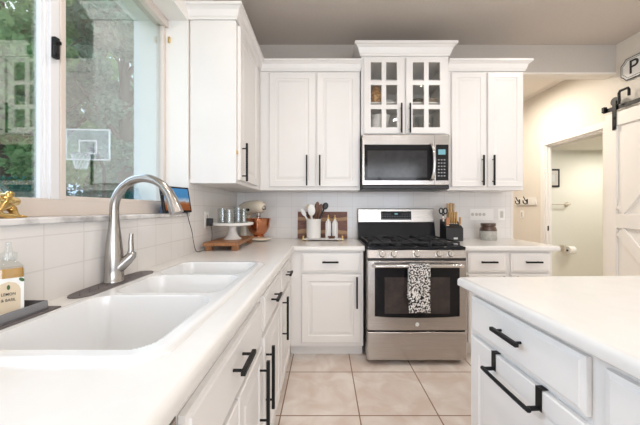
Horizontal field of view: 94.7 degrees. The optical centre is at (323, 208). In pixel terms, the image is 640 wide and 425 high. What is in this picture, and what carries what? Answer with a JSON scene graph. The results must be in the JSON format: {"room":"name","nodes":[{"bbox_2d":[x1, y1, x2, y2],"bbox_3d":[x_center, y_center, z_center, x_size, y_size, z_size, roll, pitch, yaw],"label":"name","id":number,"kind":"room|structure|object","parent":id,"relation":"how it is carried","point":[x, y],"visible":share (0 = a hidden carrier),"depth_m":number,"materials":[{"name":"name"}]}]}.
{"room":"kitchen","nodes":[
{"label":"kitchen","id":0,"kind":"room"},
{"bbox_2d":[114,0,139,199],"bbox_3d":[-1.220,-0.230,-0.090,0.040,2.880,6.420,0,0,0],"label":"wall","id":1,"kind":"structure","parent":0,"point":[120,3],"depth_m":1.93,"materials":[{"name":"white paint"}]},
{"bbox_2d":[121,0,212,199],"bbox_3d":[-1.044,-0.230,-0.090,0.311,2.880,6.420,0,0,0],"label":"wall","id":2,"kind":"structure","parent":0,"point":[175,11],"depth_m":1.93,"materials":[{"name":"white paint"}]},
{"bbox_2d":[3,0,170,216],"bbox_3d":[-1.038,-0.602,1.071,0.085,1.257,1.708,0,0,0],"label":"window","id":3,"kind":"structure","parent":2,"relation":"in","point":[51,199],"depth_m":1.13,"materials":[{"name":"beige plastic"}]},
{"bbox_2d":[0,213,189,225],"bbox_3d":[-0.967,0.037,1.073,0.187,0.020,1.705,0,0,0],"label":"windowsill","id":4,"kind":"structure","parent":2,"relation":"attached to","point":[81,218],"depth_m":1.04,"materials":[{"name":"stone"}]},
{"bbox_2d":[0,191,26,217],"bbox_3d":[-0.950,-0.012,0.854,0.121,0.083,0.133,0,0,6],"label":"frog figurine","id":5,"kind":"object","parent":4,"relation":"on","point":[9,203],"visible":0.99,"depth_m":0.86,"materials":[{"name":"gold metal"}]},
{"bbox_2d":[158,186,191,212],"bbox_3d":[-0.946,-0.057,1.829,0.122,0.162,0.213,0,0,20],"label":"smart display","id":6,"kind":"object","parent":4,"relation":"on","point":[182,193],"visible":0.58,"depth_m":1.84,"materials":[{"name":"black glass"}]},
{"bbox_2d":[0,180,236,300],"bbox_3d":[-0.886,0.053,1.200,0.006,0.486,3.600,0,0,0],"label":"backsplash","id":7,"kind":"structure","parent":2,"relation":"attached to","point":[58,260],"depth_m":1.12,"materials":[{"name":"white tile"}]},
{"bbox_2d":[205,212,208,227],"bbox_3d":[-0.879,0.080,2.215,0.008,0.118,0.075,0,0,0],"label":"wall outlet","id":8,"kind":"object","parent":2,"relation":"attached to","point":[206,213],"visible":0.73,"depth_m":2.20,"materials":[{"name":"white plastic"}]},
{"bbox_2d":[186,212,212,251],"bbox_3d":[-0.859,0.156,2.051,0.039,0.277,0.379,0,0,1],"label":"power adapter","id":9,"kind":"object","parent":8,"relation":"attached to","point":[209,221],"visible":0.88,"depth_m":2.19,"materials":[{"name":"black plastic"}]},
{"bbox_2d":[190,20,264,191],"bbox_3d":[-0.702,-0.730,2.467,0.362,1.120,1.045,0,0,0],"label":"upper cabinet","id":10,"kind":"object","parent":2,"relation":"attached to","point":[224,70],"visible":0.92,"depth_m":1.95,"materials":[{"name":"white paint"}]},
{"bbox_2d":[186,1,360,70],"bbox_3d":[-0.279,-1.292,2.281,1.220,0.093,0.772,0,0,0],"label":"trim","id":11,"kind":"structure","parent":10,"relation":"attached to","point":[197,10],"depth_m":2.40,"materials":[{"name":"white paint"}]},
{"bbox_2d":[274,346,470,424],"bbox_3d":[1.850,1.240,1.000,6.300,0.060,8.400,0,0,0],"label":"floor","id":12,"kind":"structure","parent":0,"point":[318,389],"depth_m":1.95,"materials":[{"name":"beige tile"}]},
{"bbox_2d":[169,416,175,424],"bbox_3d":[-0.551,0.774,0.204,0.602,0.872,0.608,0,0,0],"label":"dishwasher","id":13,"kind":"object","parent":12,"relation":"on","point":[173,422],"visible":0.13,"depth_m":0.49,"materials":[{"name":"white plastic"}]},
{"bbox_2d":[176,302,269,424],"bbox_3d":[-0.543,0.773,0.867,0.662,0.874,0.706,0,0,0],"label":"base cabinet","id":14,"kind":"object","parent":12,"relation":"on","point":[230,391],"visible":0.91,"depth_m":0.84,"materials":[{"name":"white paint"}]},
{"bbox_2d":[258,272,282,424],"bbox_3d":[-0.543,0.773,1.472,0.662,0.874,0.500,0,0,0],"label":"base cabinet","id":15,"kind":"object","parent":12,"relation":"on","point":[270,343],"visible":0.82,"depth_m":1.39,"materials":[{"name":"white paint"}]},
{"bbox_2d":[278,257,292,390],"bbox_3d":[-0.543,0.773,2.053,0.662,0.874,0.662,0,0,0],"label":"base cabinet","id":16,"kind":"object","parent":12,"relation":"on","point":[285,273],"visible":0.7,"depth_m":1.87,"materials":[{"name":"white paint"}]},
{"bbox_2d":[290,251,362,353],"bbox_3d":[0.019,0.773,2.660,0.598,0.874,0.660,0,0,0],"label":"base cabinet","id":17,"kind":"object","parent":12,"relation":"on","point":[326,287],"visible":0.95,"depth_m":2.37,"materials":[{"name":"white paint"}]},
{"bbox_2d":[0,238,364,424],"bbox_3d":[-0.281,0.316,1.210,1.213,0.040,3.579,0,0,0],"label":"countertop","id":18,"kind":"structure","parent":17,"relation":"on","point":[153,392],"depth_m":0.52,"materials":[{"name":"white stone"}]},
{"bbox_2d":[0,306,60,329],"bbox_3d":[-0.834,0.293,0.642,0.094,0.006,0.485,0,0,0],"label":"mat","id":19,"kind":"object","parent":18,"relation":"on","point":[50,308],"visible":0.37,"depth_m":0.79,"materials":[{"name":"grey plastic"}]},
{"bbox_2d":[0,300,47,325],"bbox_3d":[-0.838,0.277,0.635,0.078,0.026,0.442,0,0,0],"label":"soap tray","id":20,"kind":"object","parent":19,"relation":"on","point":[31,307],"visible":0.6,"depth_m":0.80,"materials":[{"name":"grey metal"}]},
{"bbox_2d":[0,266,24,314],"bbox_3d":[-0.844,0.186,0.789,0.045,0.198,0.061,0,0,43],"label":"soap bottle","id":21,"kind":"object","parent":20,"relation":"on","point":[12,279],"visible":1,"depth_m":0.78,"materials":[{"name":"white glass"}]},
{"bbox_2d":[67,271,152,298],"bbox_3d":[-0.830,0.293,1.185,0.103,0.005,0.430,0,0,0],"label":"mat","id":22,"kind":"object","parent":18,"relation":"on","point":[98,288],"visible":0.81,"depth_m":1.10,"materials":[{"name":"grey metal"}]},
{"bbox_2d":[103,174,183,283],"bbox_3d":[-0.718,0.076,1.175,0.324,0.430,0.075,0,0,5],"label":"kitchen faucet","id":23,"kind":"object","parent":22,"relation":"on","point":[115,262],"visible":1,"depth_m":1.17,"materials":[{"name":"silver metal"}]},
{"bbox_2d":[0,261,264,366],"bbox_3d":[-0.545,0.380,1.091,0.478,0.190,1.091,0,0,0],"label":"sink","id":24,"kind":"object","parent":18,"relation":"in","point":[144,319],"visible":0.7,"depth_m":0.95,"materials":[{"name":"white ceramic"}]},
{"bbox_2d":[203,236,253,250],"bbox_3d":[-0.735,0.267,2.340,0.244,0.058,0.560,0,0,-2],"label":"wooden riser","id":25,"kind":"object","parent":18,"relation":"on","point":[235,244],"visible":0.91,"depth_m":2.09,"materials":[{"name":"brown wood"}]},
{"bbox_2d":[213,222,253,239],"bbox_3d":[-0.725,0.172,2.340,0.326,0.131,0.326,0,0,0],"label":"cake stand","id":26,"kind":"object","parent":25,"relation":"on","point":[232,234],"visible":0.98,"depth_m":2.30,"materials":[{"name":"white ceramic"}]},
{"bbox_2d":[238,200,270,240],"bbox_3d":[-0.670,0.107,2.801,0.400,0.380,0.238,0,0,38],"label":"stand mixer","id":27,"kind":"object","parent":18,"relation":"on","point":[260,226],"visible":0.85,"depth_m":2.72,"materials":[{"name":"beige metal"}]},
{"bbox_2d":[246,218,270,236],"bbox_3d":[-0.614,0.172,2.763,0.228,0.172,0.228,0,0,-38],"label":"bowl","id":28,"kind":"object","parent":27,"relation":"on","point":[260,226],"depth_m":2.69,"materials":[{"name":"orange metal"}]},
{"bbox_2d":[306,219,320,238],"bbox_3d":[-0.098,0.184,2.800,0.146,0.181,0.146,0,0,0],"label":"utensil crock","id":29,"kind":"object","parent":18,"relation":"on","point":[313,226],"visible":0.93,"depth_m":2.74,"materials":[{"name":"white ceramic"}]},
{"bbox_2d":[301,209,307,218],"bbox_3d":[-0.140,0.133,2.794,0.160,0.269,0.017,0,0,-5],"label":"spatula","id":30,"kind":"object","parent":29,"relation":"in","point":[303,212],"visible":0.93,"depth_m":2.79,"materials":[{"name":"white plastic"}]},
{"bbox_2d":[308,204,314,218],"bbox_3d":[-0.118,0.109,2.759,0.060,0.309,0.042,0,0,-33],"label":"serving spoon","id":31,"kind":"object","parent":29,"relation":"in","point":[311,209],"visible":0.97,"depth_m":2.75,"materials":[{"name":"white ceramic"}]},
{"bbox_2d":[315,202,319,218],"bbox_3d":[-0.075,0.097,2.794,0.065,0.334,0.018,0,0,15],"label":"wooden spatula","id":32,"kind":"object","parent":29,"relation":"in","point":[317,206],"visible":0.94,"depth_m":2.79,"materials":[{"name":"brown wood"}]},
{"bbox_2d":[317,204,322,218],"bbox_3d":[-0.064,0.108,2.806,0.105,0.315,0.018,0,0,5],"label":"slotted spoon","id":33,"kind":"object","parent":29,"relation":"in","point":[321,205],"visible":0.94,"depth_m":2.80,"materials":[{"name":"brown wood"}]},
{"bbox_2d":[319,203,327,218],"bbox_3d":[-0.042,0.102,2.818,0.168,0.328,0.018,0,0,1],"label":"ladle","id":34,"kind":"object","parent":29,"relation":"in","point":[325,205],"visible":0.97,"depth_m":2.81,"materials":[{"name":"black plastic"}]},
{"bbox_2d":[298,212,346,237],"bbox_3d":[-0.015,0.162,2.980,0.500,0.268,0.043,0,0,0],"label":"cutting board","id":35,"kind":"object","parent":18,"relation":"on","point":[341,217],"visible":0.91,"depth_m":2.97,"materials":[{"name":"brown wood"}]},
{"bbox_2d":[302,235,343,240],"bbox_3d":[-0.010,0.273,2.800,0.382,0.045,0.144,0,0,0],"label":"serving tray","id":36,"kind":"object","parent":18,"relation":"on","point":[305,238],"visible":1,"depth_m":2.75,"materials":[{"name":"white ceramic"}]},
{"bbox_2d":[325,215,330,237],"bbox_3d":[0.040,0.166,2.800,0.056,0.219,0.056,0,0,0],"label":"oil bottle","id":37,"kind":"object","parent":36,"relation":"on","point":[328,223],"visible":0.94,"depth_m":2.78,"materials":[{"name":"white ceramic"}]},
{"bbox_2d":[332,216,337,237],"bbox_3d":[0.104,0.166,2.800,0.056,0.219,0.056,0,0,0],"label":"oil bottle","id":38,"kind":"object","parent":36,"relation":"on","point":[334,223],"visible":0.88,"depth_m":2.78,"materials":[{"name":"white ceramic"}]},
{"bbox_2d":[357,209,465,359],"bbox_3d":[0.717,0.603,2.593,0.766,1.215,0.783,0,0,0],"label":"gas range","id":39,"kind":"object","parent":12,"relation":"on","point":[392,239],"visible":0.98,"depth_m":2.27,"materials":[{"name":"silver metal"}]},
{"bbox_2d":[358,239,465,249],"bbox_3d":[0.717,0.305,2.594,0.766,0.024,0.612,0,0,0],"label":"cooktop","id":40,"kind":"object","parent":39,"relation":"in","point":[368,246],"depth_m":2.31,"materials":[{"name":"black metal"}]},
{"bbox_2d":[407,264,430,312],"bbox_3d":[0.712,0.593,2.213,0.166,0.364,0.042,0,0,0],"label":"dish towel","id":41,"kind":"object","parent":39,"relation":"hanging from","point":[419,275],"visible":1,"depth_m":2.20,"materials":[{"name":"fabric"}]},
{"bbox_2d":[465,251,550,353],"bbox_3d":[1.480,0.773,2.660,0.720,0.874,0.660,0,0,0],"label":"base cabinet","id":42,"kind":"object","parent":12,"relation":"on","point":[478,263],"visible":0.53,"depth_m":2.37,"materials":[{"name":"white paint"}]},
{"bbox_2d":[447,238,560,250],"bbox_3d":[1.496,0.316,2.675,0.779,0.040,0.649,0,0,0],"label":"countertop","id":43,"kind":"structure","parent":42,"relation":"on","point":[471,244],"depth_m":2.39,"materials":[{"name":"white stone"}]},
{"bbox_2d":[440,219,462,240],"bbox_3d":[1.199,0.196,2.779,0.160,0.198,0.151,0,0,0],"label":"knife block","id":44,"kind":"object","parent":43,"relation":"on","point":[454,232],"visible":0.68,"depth_m":2.71,"materials":[{"name":"black plastic"}]},
{"bbox_2d":[439,208,447,220],"bbox_3d":[1.136,0.052,2.810,0.086,0.132,0.013,0,0,0],"label":"scissors","id":45,"kind":"object","parent":44,"relation":"on","point":[439,208],"visible":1,"depth_m":2.81,"materials":[{"name":"silver metal"}]},
{"bbox_2d":[446,203,448,217],"bbox_3d":[1.184,0.028,2.825,0.019,0.165,0.017,0,0,0],"label":"kitchen knife","id":46,"kind":"object","parent":44,"relation":"on","point":[447,204],"visible":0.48,"depth_m":2.82,"materials":[{"name":"brown wood"}]},
{"bbox_2d":[479,223,496,240],"bbox_3d":[1.575,0.215,2.830,0.150,0.161,0.150,0,0,0],"label":"jar","id":47,"kind":"object","parent":43,"relation":"on","point":[487,231],"visible":1,"depth_m":2.77,"materials":[{"name":"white ceramic"}]},
{"bbox_2d":[471,292,639,424],"bbox_3d":[1.234,0.773,0.424,1.234,0.874,1.750,0,0,-2],"label":"kitchen island","id":48,"kind":"object","parent":12,"relation":"on","point":[584,389],"visible":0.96,"depth_m":0.87,"materials":[{"name":"white paint"}]},
{"bbox_2d":[480,350,547,412],"bbox_3d":[0.612,0.556,0.972,0.067,0.069,0.240,0,0,-2],"label":"door towel bar","id":49,"kind":"object","parent":48,"relation":"hanging from","point":[538,388],"visible":1,"depth_m":0.90,"materials":[{"name":"black metal"}]},
{"bbox_2d":[457,276,639,379],"bbox_3d":[1.385,0.316,0.430,1.530,0.040,1.790,0,0,-2],"label":"island countertop","id":50,"kind":"structure","parent":48,"relation":"on","point":[599,316],"depth_m":0.90,"materials":[{"name":"white stone"}]},
{"bbox_2d":[213,0,639,44],"bbox_3d":[0.900,-1.720,-0.090,4.400,0.100,6.420,0,0,0],"label":"ceiling","id":51,"kind":"structure","parent":0,"point":[273,22],"depth_m":2.63,"materials":[{"name":"beige paint"}]},
{"bbox_2d":[259,45,615,238],"bbox_3d":[1.040,-0.230,3.060,3.859,2.880,0.120,0,0,0],"label":"wall","id":52,"kind":"structure","parent":0,"point":[547,58],"depth_m":3.00,"materials":[{"name":"beige paint"}]},
{"bbox_2d":[260,71,359,191],"bbox_3d":[-0.127,-0.730,2.802,0.905,1.120,0.380,0,0,0],"label":"upper cabinet","id":53,"kind":"object","parent":52,"relation":"attached to","point":[310,120],"visible":0.98,"depth_m":2.65,"materials":[{"name":"white paint"}]},
{"bbox_2d":[237,191,510,238],"bbox_3d":[0.506,0.150,2.997,2.778,0.920,0.006,0,0,0],"label":"backsplash","id":54,"kind":"structure","parent":52,"relation":"attached to","point":[283,208],"depth_m":2.99,"materials":[{"name":"white tile"}]},
{"bbox_2d":[360,56,447,137],"bbox_3d":[0.723,-1.034,2.786,0.780,0.752,0.412,0,0,0],"label":"upper cabinet","id":55,"kind":"object","parent":52,"relation":"attached to","point":[402,79],"visible":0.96,"depth_m":2.62,"materials":[{"name":"white paint"}]},
{"bbox_2d":[371,86,380,101],"bbox_3d":[0.485,-1.052,2.760,0.110,0.165,0.110,0,0,0],"label":"vase","id":56,"kind":"object","parent":55,"relation":"on","point":[375,93],"visible":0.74,"depth_m":2.72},
{"bbox_2d":[358,135,448,191],"bbox_3d":[0.716,-0.413,2.750,0.765,0.478,0.474,0,0,0],"label":"microwave","id":57,"kind":"object","parent":55,"relation":"attached to","point":[388,163],"visible":0.99,"depth_m":2.57,"materials":[{"name":"silver metal"}]},
{"bbox_2d":[352,40,457,57],"bbox_3d":[0.723,-1.420,2.784,0.904,0.110,0.412,0,0,0],"label":"trim","id":58,"kind":"structure","parent":55,"relation":"attached to","point":[361,47],"depth_m":2.61,"materials":[{"name":"white paint"}]},
{"bbox_2d":[371,80,438,94],"bbox_3d":[0.723,-1.162,2.825,0.720,0.014,0.310,0,0,0],"label":"shelf","id":59,"kind":"object","parent":55,"relation":"attached to","point":[390,90],"depth_m":2.85,"materials":[{"name":"white paint"}]},
{"bbox_2d":[371,102,438,113],"bbox_3d":[0.723,-0.962,2.825,0.720,0.014,0.310,0,0,0],"label":"shelf","id":60,"kind":"object","parent":55,"relation":"attached to","point":[372,103],"depth_m":2.86,"materials":[{"name":"white paint"}]},
{"bbox_2d":[413,98,422,101],"bbox_3d":[0.885,-1.000,2.800,0.115,0.062,0.115,0,0,0],"label":"bowl","id":61,"kind":"object","parent":55,"relation":"on","point":[415,99],"visible":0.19,"depth_m":2.75,"materials":[{"name":"brown"}]},
{"bbox_2d":[429,98,436,101],"bbox_3d":[1.012,-1.000,2.800,0.115,0.062,0.115,0,0,0],"label":"bowl","id":62,"kind":"object","parent":55,"relation":"on","point":[430,99],"visible":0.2,"depth_m":2.75,"materials":[{"name":"beige ceramic"}]},
{"bbox_3d":[0.500,-0.717,2.760,0.189,0.077,0.189,0,0,0],"label":"bowl","id":63,"kind":"object","parent":55,"relation":"in","visible":0},
{"bbox_2d":[371,121,387,126],"bbox_3d":[0.508,-0.753,2.760,0.189,0.078,0.189,0,0,0],"label":"bowl","id":64,"kind":"object","parent":63,"relation":"on","point":[378,122],"visible":0.18,"depth_m":2.69,"materials":[{"name":"white ceramic"}]},
{"bbox_2d":[371,118,388,122],"bbox_3d":[0.516,-0.788,2.760,0.189,0.078,0.189,0,0,0],"label":"bowl","id":65,"kind":"object","parent":64,"relation":"on","point":[373,119],"visible":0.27,"depth_m":2.69,"materials":[{"name":"white ceramic"}]},
{"bbox_2d":[371,114,389,118],"bbox_3d":[0.524,-0.824,2.760,0.189,0.078,0.189,0,0,0],"label":"bowl","id":66,"kind":"object","parent":65,"relation":"on","point":[374,115],"visible":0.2,"depth_m":2.69,"materials":[{"name":"white ceramic"}]},
{"bbox_2d":[434,71,522,191],"bbox_3d":[1.462,-0.730,2.802,0.687,1.120,0.380,0,0,0],"label":"upper cabinet","id":67,"kind":"object","parent":52,"relation":"attached to","point":[485,108],"visible":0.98,"depth_m":2.65,"materials":[{"name":"white paint"}]},
{"bbox_2d":[448,58,533,71],"bbox_3d":[1.488,-1.292,2.803,0.743,0.093,0.374,0,0,0],"label":"trim","id":68,"kind":"structure","parent":67,"relation":"on","point":[454,64],"depth_m":2.64,"materials":[{"name":"white paint"}]},
{"bbox_2d":[470,209,492,219],"bbox_3d":[1.594,0.056,2.990,0.223,0.101,0.008,0,0,0],"label":"wall outlet","id":69,"kind":"object","parent":52,"relation":"attached to","point":[475,214],"visible":1,"depth_m":2.99,"materials":[{"name":"white plastic"}]},
{"bbox_2d":[498,209,504,219],"bbox_3d":[1.800,0.055,2.989,0.070,0.115,0.009,0,0,0],"label":"light switch","id":70,"kind":"object","parent":52,"relation":"attached to","point":[501,212],"visible":1,"depth_m":2.99,"materials":[{"name":"white plastic"}]},
{"bbox_2d":[511,72,615,238],"bbox_3d":[2.435,-0.091,3.061,1.070,2.602,0.126,0,0,0],"label":"trim","id":71,"kind":"structure","parent":52,"relation":"attached to","point":[526,75],"depth_m":3.03,"materials":[{"name":"beige paint"}]},
{"bbox_2d":[523,80,563,101],"bbox_3d":[1.335,-1.640,4.110,3.270,0.100,1.980,0,0,0],"label":"ceiling","id":72,"kind":"structure","parent":0,"point":[531,88],"depth_m":3.83,"materials":[{"name":"beige paint"}]},
{"bbox_2d":[513,32,639,242],"bbox_3d":[3.005,-0.240,0.900,0.070,2.900,8.400,0,0,0],"label":"wall","id":73,"kind":"structure","parent":0,"point":[568,106],"depth_m":3.75,"materials":[{"name":"beige paint"}]},
{"bbox_2d":[520,210,523,217],"bbox_3d":[2.965,0.080,4.420,0.009,0.115,0.070,0,0,0],"label":"light switch","id":74,"kind":"object","parent":73,"relation":"attached to","point":[521,211],"visible":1,"depth_m":4.42,"materials":[{"name":"white plastic"}]},
{"bbox_2d":[515,196,536,204],"bbox_3d":[2.925,-0.121,4.330,0.087,0.123,0.440,0,0,0],"label":"coat hook rack","id":75,"kind":"object","parent":73,"relation":"attached to","point":[520,201],"visible":1,"depth_m":4.28,"materials":[{"name":"white paint"}]},
{"bbox_2d":[540,122,604,275],"bbox_3d":[2.997,0.144,3.540,0.090,2.132,0.970,0,0,0],"label":"door frame","id":76,"kind":"structure","parent":73,"relation":"in","point":[546,145],"depth_m":3.93,"materials":[{"name":"white paint"}]},
{"bbox_2d":[601,87,639,275],"bbox_3d":[2.926,0.013,2.065,0.087,2.359,2.030,0,0,0],"label":"barn door","id":77,"kind":"structure","parent":73,"relation":"in","point":[622,128],"depth_m":2.88,"materials":[{"name":"white paint"}]},
{"bbox_2d":[621,53,639,80],"bbox_3d":[2.950,-1.355,2.600,0.016,0.210,0.660,0,0,0],"label":"wall sign","id":78,"kind":"object","parent":73,"relation":"attached to","point":[630,69],"visible":1,"depth_m":2.82,"materials":[{"name":"white wood"}]},
{"bbox_2d":[552,151,602,275],"bbox_3d":[4.020,0.160,3.130,1.960,2.100,2.060,0,0,0],"label":"wall","id":79,"kind":"structure","parent":0,"point":[579,224],"depth_m":4.06,"materials":[{"name":"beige paint"}]},
{"bbox_2d":[552,169,559,186],"bbox_3d":[3.130,-0.425,4.049,0.200,0.250,0.020,0,0,0],"label":"picture frame","id":80,"kind":"object","parent":79,"relation":"attached to","point":[555,172],"visible":0.52,"depth_m":4.04,"materials":[{"name":"black wood"}]},
{"bbox_2d":[552,202,570,206],"bbox_3d":[3.218,-0.065,4.029,0.297,0.063,0.060,0,0,0],"label":"towel rail","id":81,"kind":"object","parent":79,"relation":"attached to","point":[566,204],"visible":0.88,"depth_m":4.00,"materials":[{"name":"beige metal"}]},
{"bbox_2d":[560,245,568,252],"bbox_3d":[3.328,0.540,4.024,0.165,0.100,0.070,0,0,0],"label":"paper holder","id":82,"kind":"object","parent":79,"relation":"attached to","point":[563,247],"visible":0.84,"depth_m":4.00,"materials":[{"name":"beige ceramic"}]},
{"bbox_2d":[566,246,576,253],"bbox_3d":[3.350,0.560,4.004,0.080,0.104,0.104,0,0,0],"label":"toilet roll","id":83,"kind":"object","parent":82,"relation":"on","point":[572,250],"visible":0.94,"depth_m":3.97,"materials":[{"name":"white paper"}]},
{"bbox_2d":[552,133,602,150],"bbox_3d":[4.020,-0.848,3.130,1.960,0.085,2.060,0,0,0],"label":"ceiling","id":84,"kind":"structure","parent":0,"point":[594,142],"depth_m":3.74,"materials":[{"name":"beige paint"}]},
{"label":"outside","id":85,"kind":"structure","parent":0,"visible":0},
{"bbox_3d":[-20.625,1.435,14.000,38.750,0.250,52.000,0,0,0],"label":"lawn","id":86,"kind":"structure","parent":85,"visible":0},
{"bbox_2d":[0,0,91,194],"bbox_3d":[-11.201,-3.952,10.298,5.218,10.532,4.604,0,0,43],"label":"tree","id":87,"kind":"object","parent":86,"relation":"on","point":[17,37],"visible":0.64,"depth_m":9.75,"materials":[{"name":"green plant"}]},
{"bbox_2d":[14,11,88,191],"bbox_3d":[-14.344,-5.681,15.034,6.572,13.991,5.177,0,0,31],"label":"tree","id":88,"kind":"object","parent":86,"relation":"on","point":[74,95],"visible":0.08,"depth_m":15.37,"materials":[{"name":"green plant"}]},
{"bbox_2d":[0,175,133,198],"bbox_3d":[-8.570,0.263,9.589,2.077,2.459,14.331,0,0,0],"label":"hedge","id":89,"kind":"object","parent":86,"relation":"on","point":[18,188],"visible":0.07,"depth_m":8.59,"materials":[{"name":"green plant"}]},
{"bbox_2d":[66,129,110,197],"bbox_3d":[-6.864,-0.510,8.664,0.984,3.640,0.997,0,0,39],"label":"basketball hoop","id":90,"kind":"object","parent":86,"relation":"on","point":[99,159],"visible":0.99,"depth_m":8.61,"materials":[{"name":"acrylic"},{"name":"black metal"},{"name":"white nylon"}]},
{"bbox_2d":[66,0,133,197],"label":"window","id":91,"kind":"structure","parent":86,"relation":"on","point":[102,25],"depth_m":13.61,"materials":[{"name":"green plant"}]},
{"bbox_2d":[66,50,133,195],"bbox_3d":[-18.786,-8.190,24.363,7.293,19.010,9.067,0,0,-44],"label":"tree","id":92,"kind":"object","parent":86,"relation":"on","point":[102,137],"visible":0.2,"depth_m":22.80,"materials":[{"name":"green plant"}]},
{"bbox_2d":[93,49,133,196],"bbox_3d":[-11.931,-6.788,21.459,5.946,16.205,8.345,0,0,0],"label":"tree","id":93,"kind":"object","parent":86,"relation":"on","point":[112,174],"visible":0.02,"depth_m":18.04,"materials":[{"name":"green plant"}]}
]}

